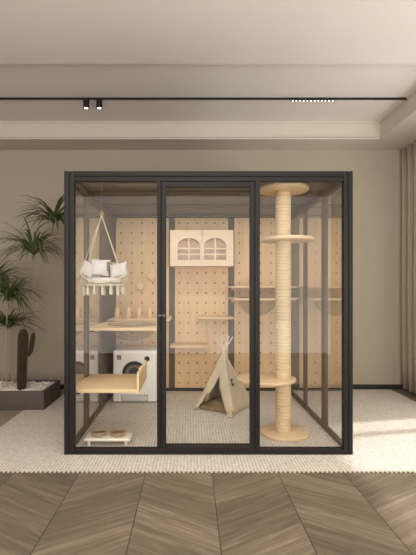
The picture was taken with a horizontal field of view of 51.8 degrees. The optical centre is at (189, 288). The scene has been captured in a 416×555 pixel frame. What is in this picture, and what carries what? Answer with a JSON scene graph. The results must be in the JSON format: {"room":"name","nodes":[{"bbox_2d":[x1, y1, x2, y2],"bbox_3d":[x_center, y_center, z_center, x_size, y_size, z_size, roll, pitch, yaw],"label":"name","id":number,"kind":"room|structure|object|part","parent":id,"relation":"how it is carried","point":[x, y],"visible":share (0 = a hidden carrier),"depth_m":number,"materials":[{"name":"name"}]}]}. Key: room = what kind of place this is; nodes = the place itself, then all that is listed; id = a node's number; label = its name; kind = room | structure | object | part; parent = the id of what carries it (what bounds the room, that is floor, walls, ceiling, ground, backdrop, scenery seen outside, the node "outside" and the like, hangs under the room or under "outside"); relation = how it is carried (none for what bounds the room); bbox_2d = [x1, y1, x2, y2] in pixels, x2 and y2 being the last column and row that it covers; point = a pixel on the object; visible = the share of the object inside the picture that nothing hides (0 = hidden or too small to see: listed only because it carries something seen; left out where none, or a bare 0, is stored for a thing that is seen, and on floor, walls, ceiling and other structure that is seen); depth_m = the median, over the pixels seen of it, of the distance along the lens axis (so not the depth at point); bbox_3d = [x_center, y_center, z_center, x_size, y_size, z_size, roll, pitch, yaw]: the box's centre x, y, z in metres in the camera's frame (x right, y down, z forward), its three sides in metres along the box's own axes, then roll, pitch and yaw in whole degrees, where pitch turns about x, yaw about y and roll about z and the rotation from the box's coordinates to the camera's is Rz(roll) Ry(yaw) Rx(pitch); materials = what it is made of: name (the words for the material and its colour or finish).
{"room":"living room","nodes":[
{"label":"living room","id":0,"kind":"room"},
{"bbox_2d":[0,150,401,383],"bbox_3d":[-0.390,-0.438,6.810,8.020,4.004,0.200,0,0,0],"label":"wall","id":1,"kind":"structure","parent":0,"point":[377,174],"depth_m":6.71,"materials":[{"name":"paint"}]},
{"bbox_2d":[0,90,415,149],"bbox_3d":[-0.390,-2.310,2.355,7.620,0.260,8.710,0,0,0],"label":"trim","id":2,"kind":"structure","parent":1,"relation":"attached to","point":[404,134],"depth_m":6.25,"materials":[{"name":"paint"}]},
{"bbox_2d":[60,384,401,388],"bbox_3d":[-0.390,1.530,6.702,7.620,0.069,0.015,0,0,0],"label":"baseboard","id":3,"kind":"structure","parent":1,"relation":"attached to","point":[355,386],"depth_m":6.70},
{"bbox_2d":[401,140,415,394],"bbox_3d":[3.337,-0.321,6.020,0.146,3.717,1.320,0,0,0],"label":"curtain","id":4,"kind":"object","parent":1,"relation":"hanging from","point":[408,286],"visible":1,"depth_m":6.41,"materials":[{"name":"fabric"}]},
{"bbox_2d":[0,389,415,554],"bbox_3d":[-0.390,1.614,2.355,8.020,0.100,9.110,0,0,0],"label":"floor","id":5,"kind":"structure","parent":0,"point":[41,513],"depth_m":3.00,"materials":[{"name":"brown wood"}]},
{"bbox_2d":[0,410,22,426],"bbox_3d":[-2.917,1.558,4.565,1.566,0.011,1.834,0,0,0],"label":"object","id":6,"kind":"structure","parent":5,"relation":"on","point":[5,415],"depth_m":5.25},
{"bbox_2d":[0,380,59,409],"bbox_3d":[-2.638,1.438,5.840,1.525,0.252,0.700,0,0,0],"label":"planter","id":7,"kind":"object","parent":5,"relation":"on","point":[9,400],"visible":0.8,"depth_m":5.49,"materials":[{"name":"concrete"}]},
{"bbox_2d":[17,329,34,390],"bbox_3d":[-2.166,0.959,5.660,0.239,0.861,0.133,0,0,0],"label":"cactus","id":8,"kind":"object","parent":7,"relation":"in","point":[23,351],"visible":0.95,"depth_m":5.62,"materials":[{"name":"plant"}]},
{"bbox_3d":[-2.215,0.959,5.660,0.142,0.861,0.133,0,0,0],"label":"stem","id":9,"kind":"part","parent":8,"relation":"part of","materials":[{"name":"plant"}]},
{"bbox_3d":[-2.123,0.744,5.660,0.154,0.336,0.069,0,0,0],"label":"arm","id":10,"kind":"part","parent":8,"relation":"part of"},
{"bbox_2d":[0,381,53,390],"bbox_3d":[-2.643,1.340,5.845,1.479,0.083,0.666,0,0,0],"label":"pebbles","id":11,"kind":"object","parent":7,"relation":"on","point":[31,385],"visible":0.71,"depth_m":5.81,"materials":[{"name":"white gravel"}]},
{"bbox_2d":[0,194,63,387],"bbox_3d":[-2.273,-0.012,5.824,1.872,2.745,1.339,0,0,0],"label":"tree","id":12,"kind":"object","parent":11,"relation":"on","point":[34,246],"visible":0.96,"depth_m":5.80,"materials":[{"name":"green plant"}]},
{"bbox_3d":[-2.652,-0.156,5.835,1.107,0.614,1.199,0,0,0],"label":"crown","id":13,"kind":"part","parent":12,"relation":"part of","materials":[{"name":"green plant"}]},
{"bbox_3d":[-2.529,0.436,5.990,1.131,0.524,1.003,0,0,0],"label":"crown","id":14,"kind":"part","parent":12,"relation":"part of","materials":[{"name":"green plant"}]},
{"bbox_3d":[-2.439,0.068,5.745,1.050,0.666,1.132,0,0,-23],"label":"crown","id":15,"kind":"part","parent":12,"relation":"part of","materials":[{"name":"green plant"}]},
{"bbox_3d":[-2.138,-0.613,5.821,1.190,0.669,1.229,0,0,0],"label":"crown","id":16,"kind":"part","parent":12,"relation":"part of","materials":[{"name":"green plant"}]},
{"bbox_3d":[-1.895,-1.039,5.936,1.111,0.689,1.068,0,0,0],"label":"crown","id":17,"kind":"part","parent":12,"relation":"part of","materials":[{"name":"green plant"}]},
{"bbox_2d":[0,390,415,472],"bbox_3d":[0.485,1.557,5.118,5.230,0.014,2.964,0,0,0],"label":"rug","id":18,"kind":"object","parent":5,"relation":"on","point":[384,421],"visible":0.77,"depth_m":4.44,"materials":[{"name":"beige carpet"}]},
{"bbox_2d":[84,433,132,445],"bbox_3d":[-0.817,1.511,4.300,0.457,0.078,0.200,0,0,0],"label":"stand","id":19,"kind":"object","parent":18,"relation":"on","point":[127,437],"visible":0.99,"depth_m":4.22,"materials":[{"name":"white wood"}]},
{"bbox_2d":[91,429,106,436],"bbox_3d":[-0.915,1.450,4.300,0.154,0.044,0.154,0,0,0],"label":"bowl","id":20,"kind":"object","parent":19,"relation":"on","point":[97,432],"visible":1,"depth_m":4.28,"materials":[{"name":"brown wood"}]},
{"bbox_2d":[84,433,132,440],"bbox_3d":[-0.817,1.486,4.300,0.457,0.028,0.200,0,0,0],"label":"tray","id":21,"kind":"object","parent":19,"relation":"on","point":[127,437],"depth_m":4.21,"materials":[{"name":"white wood"}]},
{"bbox_2d":[110,429,125,436],"bbox_3d":[-0.725,1.450,4.300,0.154,0.044,0.154,0,0,0],"label":"bowl","id":22,"kind":"object","parent":19,"relation":"on","point":[115,432],"visible":1,"depth_m":4.28,"materials":[{"name":"brown wood"}]},
{"bbox_2d":[113,345,156,401],"bbox_3d":[-0.751,1.193,6.077,0.593,0.714,0.566,0,0,0],"label":"washing machine","id":23,"kind":"object","parent":18,"relation":"on","point":[127,359],"visible":0.67,"depth_m":5.82,"materials":[{"name":"white plastic"}]},
{"bbox_3d":[-0.758,1.145,5.811,0.330,0.330,0.034,0,0,0],"label":"door","id":24,"kind":"part","parent":23,"relation":"part of","materials":[{"name":"black plastic"}]},
{"bbox_3d":[-0.758,1.145,5.822,0.244,0.244,0.012,0,0,0],"label":"door glass","id":25,"kind":"part","parent":23,"relation":"part of","materials":[{"name":"glass"}]},
{"bbox_3d":[-0.754,1.486,5.823,0.352,0.078,0.010,0,0,0],"label":"kick panel","id":26,"kind":"part","parent":23,"relation":"part of","materials":[{"name":"grey plastic"}]},
{"bbox_2d":[64,171,352,454],"bbox_3d":[0.172,0.224,5.265,2.709,2.653,2.630,0,0,0],"label":"glass enclosure","id":27,"kind":"object","parent":18,"relation":"on","point":[140,209],"depth_m":4.99,"materials":[{"name":"metal"}]},
{"bbox_3d":[-1.131,0.224,4.035,0.094,2.653,0.070,0,0,0],"label":"corner post","id":28,"kind":"part","parent":27,"relation":"part of","materials":[{"name":"metal"}]},
{"bbox_3d":[-1.152,0.238,4.380,0.008,2.513,0.620,0,0,0],"label":"glass pane","id":29,"kind":"part","parent":27,"relation":"part of","materials":[{"name":"clear glass"}]},
{"bbox_3d":[-1.152,0.238,4.750,0.044,2.513,0.120,0,0,0],"label":"post","id":30,"kind":"part","parent":27,"relation":"part of","materials":[{"name":"black metal"}]},
{"bbox_3d":[-1.152,1.522,5.290,0.044,0.055,2.440,0,0,0],"label":"rail","id":31,"kind":"part","parent":27,"relation":"part of","materials":[{"name":"black metal"}]},
{"bbox_3d":[-1.152,0.238,5.155,0.008,2.513,0.690,0,0,0],"label":"glass pane","id":32,"kind":"part","parent":27,"relation":"part of","materials":[{"name":"clear glass"}]},
{"bbox_3d":[-1.152,-1.050,5.290,0.060,0.065,2.440,0,0,0],"label":"rail","id":33,"kind":"part","parent":27,"relation":"part of","materials":[{"name":"black metal"}]},
{"bbox_3d":[-1.152,0.238,5.540,0.044,2.513,0.080,0,0,0],"label":"post","id":34,"kind":"part","parent":27,"relation":"part of","materials":[{"name":"black metal"}]},
{"bbox_2d":[79,183,127,295],"bbox_3d":[-0.863,-0.506,4.271,0.490,1.159,0.353,0,0,0],"label":"chair","id":35,"kind":"object","parent":27,"relation":"hanging from","point":[84,290],"visible":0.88,"depth_m":4.20,"materials":[{"name":"beige fabric"}]},
{"bbox_2d":[85,277,121,283],"bbox_3d":[-0.863,-0.082,4.270,0.370,0.072,0.266,0,0,0],"label":"seat cushion","id":36,"kind":"object","parent":35,"relation":"on","point":[97,279],"visible":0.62,"depth_m":4.17,"materials":[{"name":"white fabric"}]},
{"bbox_2d":[78,259,92,277],"bbox_3d":[-1.030,-0.191,4.300,0.214,0.218,0.082,0,0,-36],"label":"throw pillow","id":37,"kind":"object","parent":36,"relation":"on","point":[88,274],"visible":0.83,"depth_m":4.27,"materials":[{"name":"white fabric"}]},
{"bbox_2d":[91,259,110,276],"bbox_3d":[-0.914,-0.218,4.335,0.208,0.187,0.089,0,0,0],"label":"throw pillow","id":38,"kind":"object","parent":36,"relation":"on","point":[99,266],"visible":0.91,"depth_m":4.31,"materials":[{"name":"white fabric"}]},
{"bbox_2d":[110,262,127,277],"bbox_3d":[-0.716,-0.187,4.285,0.204,0.182,0.089,0,0,0],"label":"throw pillow","id":39,"kind":"object","parent":36,"relation":"on","point":[115,271],"visible":0.85,"depth_m":4.25,"materials":[{"name":"white fabric"}]},
{"bbox_3d":[-1.152,0.238,6.045,0.016,2.513,0.930,0,0,0],"label":"metal panel","id":40,"kind":"part","parent":27,"relation":"part of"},
{"bbox_2d":[76,360,146,393],"bbox_3d":[-0.822,0.917,4.520,0.657,0.247,0.760,0,0,0],"label":"shelf","id":41,"kind":"object","parent":27,"relation":"attached to","point":[94,383],"visible":0.91,"depth_m":4.35,"materials":[{"name":"brown wood"}]},
{"bbox_3d":[-1.153,0.234,6.545,0.050,2.633,0.070,0,0,0],"label":"corner post","id":42,"kind":"part","parent":27,"relation":"part of","materials":[{"name":"black metal"}]},
{"bbox_2d":[89,322,156,341],"bbox_3d":[-0.760,0.541,5.265,0.780,0.221,0.930,0,0,0],"label":"shelf","id":43,"kind":"object","parent":27,"relation":"attached to","point":[105,326],"visible":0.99,"depth_m":4.99,"materials":[{"name":"brown wood"}]},
{"bbox_2d":[107,316,171,320],"bbox_3d":[-0.695,0.443,6.150,0.850,0.070,0.740,0,0,0],"label":"shelf","id":44,"kind":"object","parent":27,"relation":"attached to","point":[122,318],"visible":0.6,"depth_m":5.92,"materials":[{"name":"brown wood"}]},
{"bbox_2d":[114,307,119,317],"bbox_3d":[-1.032,0.334,6.050,0.074,0.148,0.074,0,0,0],"label":"wooden peg","id":45,"kind":"object","parent":44,"relation":"on","point":[117,311],"visible":0.98,"depth_m":6.02,"materials":[{"name":"brown wood"}]},
{"bbox_2d":[126,307,130,317],"bbox_3d":[-0.874,0.334,6.050,0.074,0.148,0.074,0,0,0],"label":"wooden peg","id":46,"kind":"object","parent":44,"relation":"on","point":[128,311],"visible":0.98,"depth_m":6.02,"materials":[{"name":"brown wood"}]},
{"bbox_2d":[136,307,140,317],"bbox_3d":[-0.724,0.334,6.050,0.074,0.148,0.074,0,0,0],"label":"wooden peg","id":47,"kind":"object","parent":44,"relation":"on","point":[138,311],"visible":0.97,"depth_m":6.02,"materials":[{"name":"brown wood"}]},
{"bbox_2d":[147,307,151,317],"bbox_3d":[-0.571,0.334,6.050,0.074,0.148,0.074,0,0,0],"label":"wooden peg","id":48,"kind":"object","parent":44,"relation":"on","point":[149,311],"visible":0.98,"depth_m":6.02,"materials":[{"name":"brown wood"}]},
{"bbox_3d":[-0.749,-0.045,6.468,0.128,0.128,0.105,0,0,0],"label":"climbing knob","id":49,"kind":"part","parent":27,"relation":"part of","materials":[{"name":"beige wood"}]},
{"bbox_3d":[-0.584,-0.196,6.468,0.128,0.128,0.105,0,0,0],"label":"climbing knob","id":50,"kind":"part","parent":27,"relation":"part of","materials":[{"name":"beige wood"}]},
{"bbox_3d":[-0.276,0.234,6.550,0.092,2.633,0.060,0,0,0],"label":"post","id":51,"kind":"part","parent":27,"relation":"part of","materials":[{"name":"black metal"}]},
{"bbox_2d":[170,230,233,266],"bbox_3d":[0.170,-0.592,6.350,0.918,0.520,0.340,0,0,0],"label":"upper cabinet","id":52,"kind":"object","parent":27,"relation":"attached to","point":[188,248],"visible":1,"depth_m":6.18,"materials":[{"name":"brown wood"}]},
{"bbox_3d":[-0.058,-0.592,6.190,0.462,0.520,0.020,0,0,0],"label":"door","id":53,"kind":"part","parent":52,"relation":"part of","materials":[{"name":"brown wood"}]},
{"bbox_3d":[0.170,-0.592,6.247,0.882,0.484,0.015,0,0,0],"label":"panel","id":54,"kind":"part","parent":52,"relation":"part of","materials":[{"name":"white wood"}]},
{"bbox_3d":[0.403,-0.592,6.190,0.454,0.520,0.020,0,0,0],"label":"door","id":55,"kind":"part","parent":52,"relation":"part of","materials":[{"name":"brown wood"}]},
{"bbox_2d":[170,316,233,347],"bbox_3d":[0.172,0.627,6.335,0.920,0.443,0.370,0,0,0],"label":"shelf","id":56,"kind":"object","parent":27,"relation":"attached to","point":[201,343],"visible":1,"depth_m":6.31,"materials":[{"name":"brown wood"}]},
{"bbox_3d":[0.172,-1.094,5.325,2.681,0.018,2.510,0,0,0],"label":"roof panel","id":57,"kind":"part","parent":27,"relation":"part of","materials":[{"name":"clear glass"}]},
{"bbox_3d":[0.168,0.245,4.019,0.869,2.491,0.062,0,0,0],"label":"door","id":58,"kind":"part","parent":27,"relation":"part of","materials":[{"name":"glass"}]},
{"bbox_3d":[0.178,-1.056,4.035,2.523,0.094,0.070,0,0,0],"label":"rail","id":59,"kind":"part","parent":27,"relation":"part of","materials":[{"name":"metal"}]},
{"bbox_3d":[0.178,1.523,4.035,2.523,0.055,0.070,0,0,0],"label":"rail","id":60,"kind":"part","parent":27,"relation":"part of","materials":[{"name":"metal"}]},
{"bbox_3d":[0.138,1.530,6.513,2.531,0.040,0.015,0,0,0],"label":"skirting","id":61,"kind":"part","parent":27,"relation":"part of","materials":[{"name":"black metal"}]},
{"bbox_3d":[0.628,0.234,6.550,0.092,2.633,0.060,0,0,0],"label":"post","id":62,"kind":"part","parent":27,"relation":"part of","materials":[{"name":"black metal"}]},
{"bbox_2d":[227,286,296,289],"bbox_3d":[1.000,-0.010,6.150,0.880,0.055,0.740,0,0,0],"label":"shelf","id":63,"kind":"object","parent":27,"relation":"attached to","point":[231,287],"visible":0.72,"depth_m":5.78,"materials":[{"name":"brown wood"}]},
{"bbox_2d":[229,297,296,315],"bbox_3d":[1.002,0.253,6.110,0.835,0.271,0.820,0,0,0],"label":"shelf","id":64,"kind":"object","parent":27,"relation":"attached to","point":[231,298],"visible":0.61,"depth_m":5.70,"materials":[{"name":"brown wood"}]},
{"bbox_3d":[1.497,0.238,6.045,0.008,2.513,0.930,0,0,0],"label":"glass pane","id":65,"kind":"part","parent":27,"relation":"part of","materials":[{"name":"clear glass"}]},
{"bbox_3d":[1.497,0.238,5.540,0.044,2.513,0.080,0,0,0],"label":"post","id":66,"kind":"part","parent":27,"relation":"part of","materials":[{"name":"black metal"}]},
{"bbox_3d":[1.497,0.238,5.155,0.008,2.513,0.690,0,0,0],"label":"glass pane","id":67,"kind":"part","parent":27,"relation":"part of","materials":[{"name":"clear glass"}]},
{"bbox_3d":[1.497,-1.050,5.290,0.060,0.065,2.440,0,0,0],"label":"rail","id":68,"kind":"part","parent":27,"relation":"part of","materials":[{"name":"black metal"}]},
{"bbox_3d":[1.497,1.522,5.290,0.044,0.055,2.440,0,0,0],"label":"rail","id":69,"kind":"part","parent":27,"relation":"part of","materials":[{"name":"black metal"}]},
{"bbox_3d":[1.497,0.238,4.750,0.044,2.513,0.120,0,0,0],"label":"post","id":70,"kind":"part","parent":27,"relation":"part of","materials":[{"name":"black metal"}]},
{"bbox_3d":[1.497,0.238,4.380,0.008,2.513,0.620,0,0,0],"label":"glass pane","id":71,"kind":"part","parent":27,"relation":"part of","materials":[{"name":"clear glass"}]},
{"bbox_3d":[1.481,0.224,4.035,0.084,2.653,0.070,0,0,0],"label":"corner post","id":72,"kind":"part","parent":27,"relation":"part of","materials":[{"name":"metal"}]},
{"bbox_2d":[199,396,225,412],"bbox_3d":[0.453,1.484,5.614,0.490,0.124,0.500,0,0,31],"label":"cushion","id":73,"kind":"object","parent":18,"relation":"on","point":[216,404],"visible":0.56,"depth_m":5.48,"materials":[{"name":"brown fabric"}]},
{"bbox_2d":[193,336,248,415],"bbox_3d":[0.452,1.081,5.614,0.560,0.934,0.651,0,0,32],"label":"teepee","id":74,"kind":"object","parent":18,"relation":"on","point":[222,382],"visible":0.95,"depth_m":5.51,"materials":[{"name":"beige fabric"}]},
{"bbox_2d":[227,407,234,417],"bbox_3d":[0.492,1.486,5.150,0.104,0.125,0.062,0,0,0],"label":"toy","id":75,"kind":"object","parent":18,"relation":"on","point":[230,415],"visible":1,"depth_m":5.14,"materials":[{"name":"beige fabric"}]},
{"bbox_2d":[237,183,313,441],"bbox_3d":[0.913,0.234,4.592,0.810,2.632,0.604,0,0,17],"label":"cat tree","id":76,"kind":"object","parent":18,"relation":"on","point":[282,430],"visible":0.95,"depth_m":4.51,"materials":[{"name":"fabric"}]},
{"bbox_3d":[0.997,0.235,4.580,0.164,2.560,0.164,0,0,0],"label":"post","id":77,"kind":"part","parent":76,"relation":"part of","materials":[{"name":"fabric"}]},
{"bbox_2d":[0,64,415,121],"bbox_3d":[-0.390,-2.500,2.355,8.020,0.120,9.110,0,0,0],"label":"ceiling","id":78,"kind":"structure","parent":0,"point":[16,80],"depth_m":5.29,"materials":[{"name":"paint"}]},
{"bbox_2d":[0,97,407,99],"bbox_3d":[-0.440,-2.430,5.466,6.440,0.020,0.028,0,0,0],"label":"track","id":79,"kind":"object","parent":78,"relation":"attached to","point":[1,98],"visible":1,"depth_m":5.45,"materials":[{"name":"black metal"}]},
{"bbox_2d":[83,98,88,108],"bbox_3d":[-1.324,-2.363,5.466,0.076,0.114,0.076,0,0,0],"label":"spotlight","id":80,"kind":"object","parent":79,"relation":"attached to","point":[85,100],"visible":1,"depth_m":5.44,"materials":[{"name":"black metal"}]},
{"bbox_2d":[96,98,101,108],"bbox_3d":[-1.158,-2.363,5.466,0.076,0.114,0.076,0,0,0],"label":"spotlight","id":81,"kind":"object","parent":79,"relation":"attached to","point":[98,100],"visible":1,"depth_m":5.43,"materials":[{"name":"black metal"}]},
{"bbox_2d":[291,99,334,100],"bbox_3d":[1.568,-2.410,5.466,0.556,0.019,0.032,0,0,0],"label":"light","id":82,"kind":"object","parent":79,"relation":"attached to","point":[291,99],"visible":1,"depth_m":5.45,"materials":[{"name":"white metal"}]},
{"bbox_2d":[0,0,415,63],"bbox_3d":[-0.440,-2.410,1.265,6.440,0.060,6.530,0,0,0],"label":"ceiling","id":83,"kind":"structure","parent":78,"relation":"attached to","point":[31,31],"depth_m":3.96,"materials":[{"name":"paint"}]}
]}

